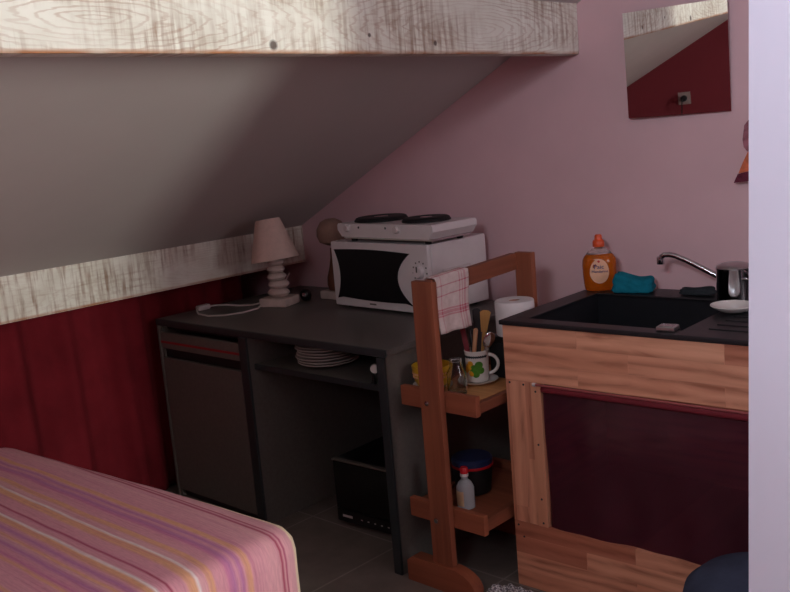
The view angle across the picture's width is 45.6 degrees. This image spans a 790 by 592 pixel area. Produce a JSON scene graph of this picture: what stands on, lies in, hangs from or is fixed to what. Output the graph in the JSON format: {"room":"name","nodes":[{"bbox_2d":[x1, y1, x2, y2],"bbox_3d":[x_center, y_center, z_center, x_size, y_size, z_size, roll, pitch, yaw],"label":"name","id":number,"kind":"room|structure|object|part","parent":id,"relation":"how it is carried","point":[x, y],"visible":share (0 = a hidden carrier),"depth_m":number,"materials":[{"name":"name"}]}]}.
{"room":"studio apartment","nodes":[
{"label":"studio apartment","id":0,"kind":"room"},
{"bbox_2d":[0,0,580,276],"bbox_3d":[-0.917,-0.524,2.092,3.641,1.920,3.700,5,14,43],"label":"ceiling","id":1,"kind":"structure","parent":0,"point":[101,158],"depth_m":2.98,"materials":[{"name":"paint"}]},
{"bbox_2d":[165,484,545,591],"bbox_3d":[0.097,1.206,1.558,6.050,0.100,3.900,5,14,43],"label":"floor","id":2,"kind":"structure","parent":0,"point":[333,554],"depth_m":3.17,"materials":[{"name":"grey tile"}]},
{"bbox_2d":[0,448,300,591],"bbox_3d":[-1.454,0.944,2.118,1.498,0.478,2.110,5,14,43],"label":"bed","id":3,"kind":"object","parent":2,"relation":"on","point":[64,527],"visible":1,"depth_m":2.32,"materials":[{"name":"fabric"}]},
{"bbox_2d":[155,285,510,574],"bbox_3d":[-0.202,0.427,3.670,1.284,0.750,0.776,5,14,43],"label":"desk","id":4,"kind":"object","parent":2,"relation":"on","point":[256,431],"depth_m":3.52,"materials":[{"name":"grey laminate"}]},
{"bbox_3d":[-0.656,0.401,4.101,0.020,0.727,0.756,5,14,43],"label":"panel","id":5,"kind":"part","parent":4,"relation":"part of","materials":[{"name":"grey laminate"}]},
{"bbox_3d":[-0.749,0.190,3.603,0.511,0.066,0.018,5,14,43],"label":"drawer","id":6,"kind":"part","parent":4,"relation":"part of","materials":[{"name":"grey laminate"}]},
{"bbox_3d":[-0.488,0.071,3.858,0.515,0.021,0.710,5,14,43],"label":"drawer rail","id":7,"kind":"part","parent":4,"relation":"part of","materials":[{"name":"black metal"}]},
{"bbox_3d":[-0.720,0.534,3.664,0.511,0.557,0.018,5,14,43],"label":"door","id":8,"kind":"part","parent":4,"relation":"part of","materials":[{"name":"grey laminate"}]},
{"bbox_3d":[-0.479,0.182,3.878,0.515,0.015,0.710,5,14,43],"label":"drawer rail","id":9,"kind":"part","parent":4,"relation":"part of","materials":[{"name":"black metal"}]},
{"bbox_2d":[196,217,299,316],"bbox_3d":[-0.601,-0.129,3.813,0.438,0.359,0.283,-9,11,-23],"label":"table lamp","id":10,"kind":"object","parent":4,"relation":"on","point":[272,243],"visible":1,"depth_m":3.77,"materials":[{"name":"beige ceramic"}]},
{"bbox_2d":[196,304,210,310],"bbox_3d":[-0.793,0.047,3.877,0.028,0.022,0.060,5,14,43],"label":"switch","id":11,"kind":"object","parent":10,"relation":"attached to","point":[202,307],"depth_m":3.87,"materials":[{"name":"white plastic"}]},
{"bbox_3d":[-0.613,-0.011,3.889,0.252,0.102,0.461,5,14,43],"label":"cord","id":12,"kind":"part","parent":10,"relation":"part of","materials":[{"name":"white plastic"}]},
{"bbox_3d":[-0.493,-0.225,3.801,0.196,0.185,0.198,5,14,43],"label":"lamp shade","id":13,"kind":"part","parent":10,"relation":"part of","materials":[{"name":"fabric"}]},
{"bbox_2d":[300,289,311,300],"bbox_3d":[-0.371,-0.006,3.905,0.044,0.048,0.053,-10,11,-26],"label":"gadget","id":14,"kind":"object","parent":4,"relation":"on","point":[305,294],"visible":1,"depth_m":3.89,"materials":[{"name":"black plastic"}]},
{"bbox_3d":[-0.269,0.435,3.723,0.030,0.727,0.734,5,14,43],"label":"divider panel","id":15,"kind":"part","parent":4,"relation":"part of","materials":[{"name":"grey laminate"}]},
{"bbox_2d":[258,352,377,384],"bbox_3d":[-0.035,0.214,3.441,0.668,0.015,0.675,5,14,43],"label":"shelf","id":16,"kind":"object","parent":4,"relation":"attached to","point":[357,372],"depth_m":3.27,"materials":[{"name":"grey laminate"}]},
{"bbox_2d":[298,355,359,366],"bbox_3d":[-0.236,0.230,3.349,0.222,0.018,0.222,5,14,43],"label":"plate","id":17,"kind":"object","parent":4,"relation":"on","point":[357,357],"visible":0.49,"depth_m":3.30,"materials":[{"name":"ceramic"}]},
{"bbox_2d":[297,354,358,364],"bbox_3d":[-0.237,0.221,3.343,0.222,0.018,0.222,5,14,43],"label":"plate","id":18,"kind":"object","parent":17,"relation":"on","point":[353,355],"visible":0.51,"depth_m":3.30,"materials":[{"name":"ceramic"}]},
{"bbox_2d":[295,353,352,361],"bbox_3d":[-0.244,0.210,3.344,0.222,0.018,0.222,5,14,43],"label":"plate","id":19,"kind":"object","parent":18,"relation":"on","point":[349,354],"visible":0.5,"depth_m":3.29,"materials":[{"name":"ceramic"}]},
{"bbox_2d":[296,352,348,358],"bbox_3d":[-0.240,0.200,3.342,0.222,0.018,0.222,5,14,43],"label":"plate","id":20,"kind":"object","parent":19,"relation":"on","point":[297,353],"visible":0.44,"depth_m":3.28,"materials":[{"name":"ceramic"}]},
{"bbox_2d":[297,350,343,355],"bbox_3d":[-0.237,0.189,3.339,0.222,0.018,0.222,5,14,43],"label":"plate","id":21,"kind":"object","parent":20,"relation":"on","point":[334,352],"visible":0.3,"depth_m":3.27,"materials":[{"name":"ceramic"}]},
{"bbox_2d":[294,346,333,352],"bbox_3d":[-0.246,0.179,3.339,0.222,0.018,0.222,5,14,43],"label":"plate","id":22,"kind":"object","parent":21,"relation":"on","point":[295,347],"visible":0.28,"depth_m":3.27,"materials":[{"name":"ceramic"}]},
{"bbox_2d":[295,345,324,349],"bbox_3d":[-0.245,0.169,3.335,0.222,0.018,0.222,5,14,43],"label":"plate","id":23,"kind":"object","parent":22,"relation":"on","point":[301,347],"visible":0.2,"depth_m":3.27,"materials":[{"name":"ceramic"}]},
{"bbox_2d":[316,218,344,299],"bbox_3d":[-0.253,-0.155,3.877,0.124,0.330,0.124,5,14,43],"label":"lamp","id":24,"kind":"object","parent":4,"relation":"on","point":[327,231],"visible":0.56,"depth_m":3.83,"materials":[{"name":"brown"}]},
{"bbox_3d":[-0.262,-0.264,3.857,0.124,0.108,0.124,5,14,43],"label":"lamp shade","id":25,"kind":"part","parent":24,"relation":"part of","materials":[{"name":"beige fabric"}]},
{"bbox_3d":[-0.066,0.250,3.021,0.034,0.065,0.027,-5,10,1],"label":"spare knob","id":26,"kind":"part","parent":4,"relation":"part of","materials":[{"name":"white plastic"}]},
{"bbox_3d":[-0.069,0.265,3.025,0.024,0.034,0.024,5,14,43],"label":"stem","id":27,"kind":"part","parent":4,"relation":"part of","materials":[{"name":"black plastic"}]},
{"bbox_2d":[331,233,488,312],"bbox_3d":[0.046,-0.092,3.575,0.334,0.262,0.522,-14,14,-43],"label":"microwave oven","id":28,"kind":"object","parent":4,"relation":"on","point":[368,273],"visible":0.66,"depth_m":3.45,"materials":[{"name":"white metal"}]},
{"bbox_2d":[337,213,476,243],"bbox_3d":[0.032,-0.252,3.476,0.240,0.086,0.515,-14,13,-41],"label":"electric hotplate","id":29,"kind":"object","parent":28,"relation":"on","point":[428,228],"visible":1,"depth_m":3.36,"materials":[{"name":"white metal"}]},
{"bbox_3d":[-0.183,-0.256,3.543,0.014,0.029,0.029,-14,13,-41],"label":"knob","id":30,"kind":"part","parent":29,"relation":"part of","materials":[{"name":"white plastic"}]},
{"bbox_3d":[0.002,-0.236,3.343,0.014,0.029,0.029,-14,13,-41],"label":"knob","id":31,"kind":"part","parent":29,"relation":"part of","materials":[{"name":"white plastic"}]},
{"bbox_3d":[0.082,-0.083,3.308,0.017,0.048,0.048,-14,14,-43],"label":"timer knob","id":32,"kind":"part","parent":28,"relation":"part of","materials":[{"name":"white plastic"}]},
{"bbox_3d":[0.246,0.475,3.251,0.030,0.727,0.754,5,14,43],"label":"panel","id":33,"kind":"part","parent":4,"relation":"part of","materials":[{"name":"grey laminate"}]},
{"bbox_2d":[331,436,390,533],"bbox_3d":[0.046,0.695,3.458,0.400,0.257,0.364,4,13,40],"label":"oven","id":34,"kind":"object","parent":2,"relation":"on","point":[360,472],"visible":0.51,"depth_m":3.38,"materials":[{"name":"black metal"}]},
{"bbox_3d":[-0.075,0.604,3.309,0.400,0.008,0.020,4,13,40],"label":"trim","id":35,"kind":"part","parent":34,"relation":"part of","materials":[{"name":"grey metal"}]},
{"bbox_3d":[-0.065,0.697,3.328,0.396,0.183,0.018,4,13,40],"label":"glass door","id":36,"kind":"part","parent":34,"relation":"part of","materials":[{"name":"black glass"}]},
{"bbox_2d":[400,251,537,591],"bbox_3d":[0.279,0.383,2.989,0.300,0.992,0.490,5,14,43],"label":"shelf rack","id":37,"kind":"object","parent":2,"relation":"on","point":[440,570],"visible":0.64,"depth_m":2.85,"materials":[{"name":"brown wood"}]},
{"bbox_3d":[0.119,0.392,2.828,0.080,0.888,0.024,5,14,43],"label":"post","id":38,"kind":"part","parent":37,"relation":"part of","materials":[{"name":"brown wood"}]},
{"bbox_2d":[424,267,471,334],"bbox_3d":[0.159,0.014,2.828,0.065,0.181,0.163,5,14,43],"label":"tea towel","id":39,"kind":"object","parent":37,"relation":"hanging from","point":[452,286],"visible":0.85,"depth_m":2.81,"materials":[{"name":"fabric"}]},
{"bbox_2d":[446,357,466,393],"bbox_3d":[0.187,0.244,2.847,0.060,0.110,0.060,5,14,43],"label":"glass jar","id":40,"kind":"object","parent":37,"relation":"on","point":[456,374],"visible":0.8,"depth_m":2.82,"materials":[{"name":"clear glass"}]},
{"bbox_3d":[0.204,0.637,3.127,0.022,0.041,0.380,5,14,43],"label":"rail","id":41,"kind":"part","parent":37,"relation":"part of","materials":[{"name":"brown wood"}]},
{"bbox_2d":[456,466,474,509],"bbox_3d":[0.217,0.593,2.909,0.056,0.133,0.056,5,14,43],"label":"bottle","id":42,"kind":"object","parent":37,"relation":"on","point":[465,493],"visible":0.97,"depth_m":2.89,"materials":[{"name":"grey plastic"}]},
{"bbox_2d":[451,449,492,495],"bbox_3d":[0.252,0.573,3.047,0.138,0.119,0.138,5,14,43],"label":"plastic tub","id":43,"kind":"object","parent":37,"relation":"on","point":[479,462],"visible":0.9,"depth_m":3.00,"materials":[{"name":"blue plastic"}]},
{"bbox_3d":[0.248,0.525,3.039,0.134,0.022,0.134,5,14,43],"label":"lid","id":44,"kind":"part","parent":43,"relation":"part of","materials":[{"name":"blue plastic"}]},
{"bbox_3d":[0.269,0.280,2.972,0.240,0.014,0.380,5,14,43],"label":"shelf","id":45,"kind":"part","parent":37,"relation":"part of","materials":[{"name":"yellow wood"}]},
{"bbox_2d":[466,374,497,384],"bbox_3d":[0.264,0.266,2.971,0.128,0.012,0.128,5,14,43],"label":"saucer","id":46,"kind":"object","parent":37,"relation":"on","point":[492,377],"visible":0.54,"depth_m":2.95,"materials":[{"name":"ceramic"}]},
{"bbox_2d":[464,347,499,382],"bbox_3d":[0.269,0.216,2.960,0.095,0.101,0.087,5,14,43],"label":"mug","id":47,"kind":"object","parent":46,"relation":"on","point":[477,363],"visible":0.97,"depth_m":2.93,"materials":[{"name":"ceramic"}]},
{"bbox_2d":[460,328,469,351],"bbox_3d":[0.226,0.171,2.958,0.045,0.184,0.017,2,12,34],"label":"knife","id":48,"kind":"object","parent":47,"relation":"in","point":[462,331],"visible":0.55,"depth_m":2.95,"materials":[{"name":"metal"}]},
{"bbox_2d":[468,328,472,351],"bbox_3d":[0.248,0.179,2.970,0.025,0.160,0.013,5,14,43],"label":"peeler","id":49,"kind":"object","parent":47,"relation":"in","point":[470,331],"visible":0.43,"depth_m":2.96,"materials":[{"name":"black plastic"}]},
{"bbox_2d":[472,328,477,351],"bbox_3d":[0.249,0.181,2.948,0.034,0.164,0.015,-2,10,18],"label":"wooden spoon","id":50,"kind":"object","parent":47,"relation":"in","point":[475,331],"visible":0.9,"depth_m":2.93,"materials":[{"name":"brown wood"}]},
{"bbox_2d":[472,308,480,351],"bbox_3d":[0.265,0.148,2.970,0.026,0.219,0.032,-5,10,-1],"label":"ladle","id":51,"kind":"object","parent":47,"relation":"in","point":[476,311],"visible":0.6,"depth_m":2.96,"materials":[{"name":"black plastic"}]},
{"bbox_2d":[480,310,490,350],"bbox_3d":[0.284,0.149,2.964,0.048,0.215,0.006,-5,10,-3],"label":"spatula","id":52,"kind":"object","parent":47,"relation":"in","point":[484,314],"visible":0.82,"depth_m":2.95,"materials":[{"name":"brown wood"}]},
{"bbox_3d":[0.277,0.185,2.970,0.029,0.145,0.006,-5,10,-4],"label":"handle","id":53,"kind":"part","parent":52,"relation":"part of","materials":[{"name":"brown wood"}]},
{"bbox_3d":[0.286,0.078,2.952,0.034,0.072,0.005,-5,10,-1],"label":"blade","id":54,"kind":"part","parent":52,"relation":"part of","materials":[{"name":"brown wood"}]},
{"bbox_2d":[483,332,494,350],"bbox_3d":[0.279,0.186,2.950,0.079,0.149,0.009,-3,10,11],"label":"tablespoon","id":55,"kind":"object","parent":47,"relation":"in","point":[489,338],"visible":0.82,"depth_m":2.94,"materials":[{"name":"silver metal"}]},
{"bbox_3d":[0.312,0.211,2.959,0.036,0.070,0.011,-4,10,4],"label":"handle","id":56,"kind":"part","parent":47,"relation":"part of","materials":[{"name":"ceramic"}]},
{"bbox_3d":[0.299,0.640,3.035,0.240,0.014,0.380,5,14,43],"label":"shelf","id":57,"kind":"part","parent":37,"relation":"part of","materials":[{"name":"brown wood"}]},
{"bbox_3d":[0.366,0.297,2.883,0.022,0.032,0.380,5,14,43],"label":"rail","id":58,"kind":"part","parent":37,"relation":"part of","materials":[{"name":"brown wood"}]},
{"bbox_2d":[490,333,505,377],"bbox_3d":[0.388,0.186,3.008,0.127,0.136,0.119,5,14,43],"label":"tin box","id":59,"kind":"object","parent":37,"relation":"on","point":[497,348],"visible":0.07,"depth_m":2.98,"materials":[{"name":"black metal"}]},
{"bbox_3d":[0.383,0.128,2.998,0.127,0.018,0.119,5,14,43],"label":"lid","id":60,"kind":"part","parent":59,"relation":"part of","materials":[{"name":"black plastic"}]},
{"bbox_2d":[494,296,534,336],"bbox_3d":[0.382,0.066,2.980,0.125,0.110,0.125,5,14,43],"label":"paper roll","id":61,"kind":"object","parent":59,"relation":"on","point":[505,307],"visible":0.39,"depth_m":2.94,"materials":[{"name":"paper"}]},
{"bbox_3d":[0.396,0.652,2.946,0.022,0.041,0.380,5,14,43],"label":"rail","id":62,"kind":"part","parent":37,"relation":"part of","materials":[{"name":"brown wood"}]},
{"bbox_3d":[0.456,0.303,3.116,0.066,0.908,0.024,5,14,43],"label":"post","id":63,"kind":"part","parent":37,"relation":"part of","materials":[{"name":"brown wood"}]},
{"bbox_3d":[0.118,0.280,2.960,0.124,0.012,0.124,5,14,43],"label":"saucer","id":64,"kind":"object","parent":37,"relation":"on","visible":0},
{"bbox_2d":[411,359,448,385],"bbox_3d":[0.116,0.247,2.954,0.124,0.068,0.124,5,14,43],"label":"bowl","id":65,"kind":"object","parent":64,"relation":"on","point":[445,363],"visible":0.29,"depth_m":2.92,"materials":[{"name":"yellow ceramic"}]},
{"bbox_2d":[487,583,533,591],"bbox_3d":[0.344,0.892,2.821,0.131,0.031,0.122,5,14,43],"label":"rag","id":66,"kind":"object","parent":2,"relation":"on","point":[510,587],"visible":1,"depth_m":2.84,"materials":[{"name":"grey fabric"}]},
{"bbox_2d":[502,325,748,591],"bbox_3d":[0.871,0.460,2.751,0.897,0.821,0.569,4,13,41],"label":"base cabinet","id":67,"kind":"object","parent":2,"relation":"on","point":[550,559],"visible":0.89,"depth_m":2.65,"materials":[{"name":"brown wood"}]},
{"bbox_2d":[499,252,748,403],"bbox_3d":[0.841,0.079,2.685,0.915,0.344,0.583,4,13,41],"label":"sink","id":68,"kind":"object","parent":67,"relation":"in","point":[604,312],"visible":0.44,"depth_m":2.87,"materials":[{"name":"black"}]},
{"bbox_2d":[582,234,616,290],"bbox_3d":[0.672,-0.112,3.090,0.111,0.184,0.072,-4,10,6],"label":"soap bottle","id":69,"kind":"object","parent":68,"relation":"on","point":[599,267],"visible":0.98,"depth_m":3.07,"materials":[{"name":"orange plastic"}]},
{"bbox_2d":[535,294,720,403],"bbox_3d":[0.709,0.145,2.773,0.487,0.207,0.430,4,13,41],"label":"basin","id":70,"kind":"object","parent":68,"relation":"in","point":[629,311],"depth_m":2.93,"materials":[{"name":"black"}]},
{"bbox_2d":[612,271,655,292],"bbox_3d":[0.767,-0.045,3.018,0.134,0.063,0.082,0,11,26],"label":"sponge","id":71,"kind":"object","parent":68,"relation":"on","point":[623,282],"visible":1,"depth_m":2.99,"materials":[{"name":"teal fabric"}]},
{"bbox_2d":[656,323,679,331],"bbox_3d":[0.714,0.082,2.458,0.050,0.014,0.044,2,12,35],"label":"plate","id":72,"kind":"object","parent":68,"relation":"on","point":[665,327],"visible":1,"depth_m":2.44,"materials":[{"name":"white ceramic"}]},
{"bbox_2d":[679,286,715,295],"bbox_3d":[0.931,-0.017,2.883,0.117,0.027,0.055,3,13,38],"label":"cloth","id":73,"kind":"object","parent":68,"relation":"on","point":[706,290],"visible":0.96,"depth_m":2.86,"materials":[{"name":"grey fabric"}]},
{"bbox_2d":[710,300,748,312],"bbox_3d":[0.945,0.033,2.622,0.124,0.020,0.124,5,14,43],"label":"dish","id":74,"kind":"object","parent":68,"relation":"on","point":[726,306],"visible":0.85,"depth_m":2.65,"materials":[{"name":"ceramic"}]},
{"bbox_2d":[715,261,748,300],"bbox_3d":[0.994,-0.041,2.721,0.125,0.117,0.104,5,14,43],"label":"steel pot","id":75,"kind":"object","parent":68,"relation":"on","point":[732,277],"visible":0.71,"depth_m":2.69,"materials":[{"name":"silver metal"}]},
{"bbox_3d":[0.982,-0.092,2.719,0.102,0.015,0.102,5,14,43],"label":"lid","id":76,"kind":"part","parent":75,"relation":"part of","materials":[{"name":"metal"}]},
{"bbox_2d":[499,288,748,345],"bbox_3d":[0.839,0.048,2.680,0.915,0.014,0.583,4,13,41],"label":"countertop","id":77,"kind":"structure","parent":67,"relation":"on","point":[720,328],"depth_m":2.57,"materials":[{"name":"black stone"}]},
{"bbox_2d":[657,252,715,277],"bbox_3d":[0.975,-0.069,2.851,0.349,0.133,0.096,5,14,43],"label":"tap","id":78,"kind":"object","parent":77,"relation":"on","point":[660,259],"depth_m":2.88,"materials":[{"name":"silver metal"}]},
{"bbox_2d":[532,383,748,564],"bbox_3d":[0.688,0.488,2.540,0.702,0.448,0.031,4,13,41],"label":"curtain","id":79,"kind":"object","parent":67,"relation":"hanging from","point":[667,478],"visible":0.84,"depth_m":2.55,"materials":[{"name":"red fabric"}]},
{"bbox_3d":[0.667,0.276,2.492,0.692,0.007,0.007,4,13,41],"label":"rod","id":80,"kind":"part","parent":79,"relation":"part of","materials":[{"name":"brown wood"}]},
{"bbox_3d":[1.052,0.409,2.954,0.855,0.821,0.015,4,13,41],"label":"panel","id":81,"kind":"part","parent":67,"relation":"part of","materials":[{"name":"brown wood"}]},
{"bbox_2d":[683,552,748,591],"bbox_3d":[0.813,0.799,2.062,0.365,0.407,0.365,5,14,43],"label":"pouf","id":82,"kind":"object","parent":2,"relation":"on","point":[727,572],"visible":0.52,"depth_m":2.06,"materials":[{"name":"blue fabric"}]},
{"bbox_2d":[241,0,748,305],"bbox_3d":[1.278,-0.514,2.661,6.050,2.700,0.100,5,14,43],"label":"wall","id":83,"kind":"structure","parent":0,"point":[547,156],"depth_m":3.23,"materials":[{"name":"pink paint"}]},
{"bbox_2d":[0,225,305,324],"bbox_3d":[-1.705,0.094,3.010,0.070,0.166,3.700,5,14,43],"label":"wooden beam","id":84,"kind":"structure","parent":83,"relation":"attached to","point":[28,295],"depth_m":3.65,"materials":[{"name":"white wood"}]},
{"bbox_2d":[0,275,242,490],"bbox_3d":[-1.795,0.615,3.040,0.125,0.838,3.372,5,14,43],"label":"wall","id":85,"kind":"structure","parent":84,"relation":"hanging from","point":[84,388],"depth_m":3.70,"materials":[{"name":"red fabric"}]},
{"bbox_2d":[0,0,578,56],"bbox_3d":[-0.671,-0.560,1.846,0.060,0.170,3.700,5,14,43],"label":"ceiling beam","id":86,"kind":"structure","parent":83,"relation":"attached to","point":[28,28],"depth_m":2.23,"materials":[{"name":"white wood"}]},
{"bbox_2d":[622,0,731,117],"bbox_3d":[0.869,-0.726,2.898,0.334,0.329,0.037,3,13,39],"label":"mirror","id":87,"kind":"object","parent":83,"relation":"attached to","point":[677,57],"visible":1,"depth_m":2.88,"materials":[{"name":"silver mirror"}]},
{"bbox_2d":[734,120,748,182],"bbox_3d":[1.056,-0.452,2.795,0.088,0.226,0.035,5,14,43],"label":"pot holder","id":88,"kind":"object","parent":83,"relation":"hanging from","point":[742,177],"visible":0.24,"depth_m":2.80,"materials":[{"name":"fabric"}]},
{"bbox_2d":[749,0,789,591],"bbox_3d":[1.578,-0.093,0.701,2.680,2.500,0.080,5,14,43],"label":"wall","id":89,"kind":"structure","parent":0,"point":[769,20],"depth_m":1.58,"materials":[{"name":"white paint"}]}
]}

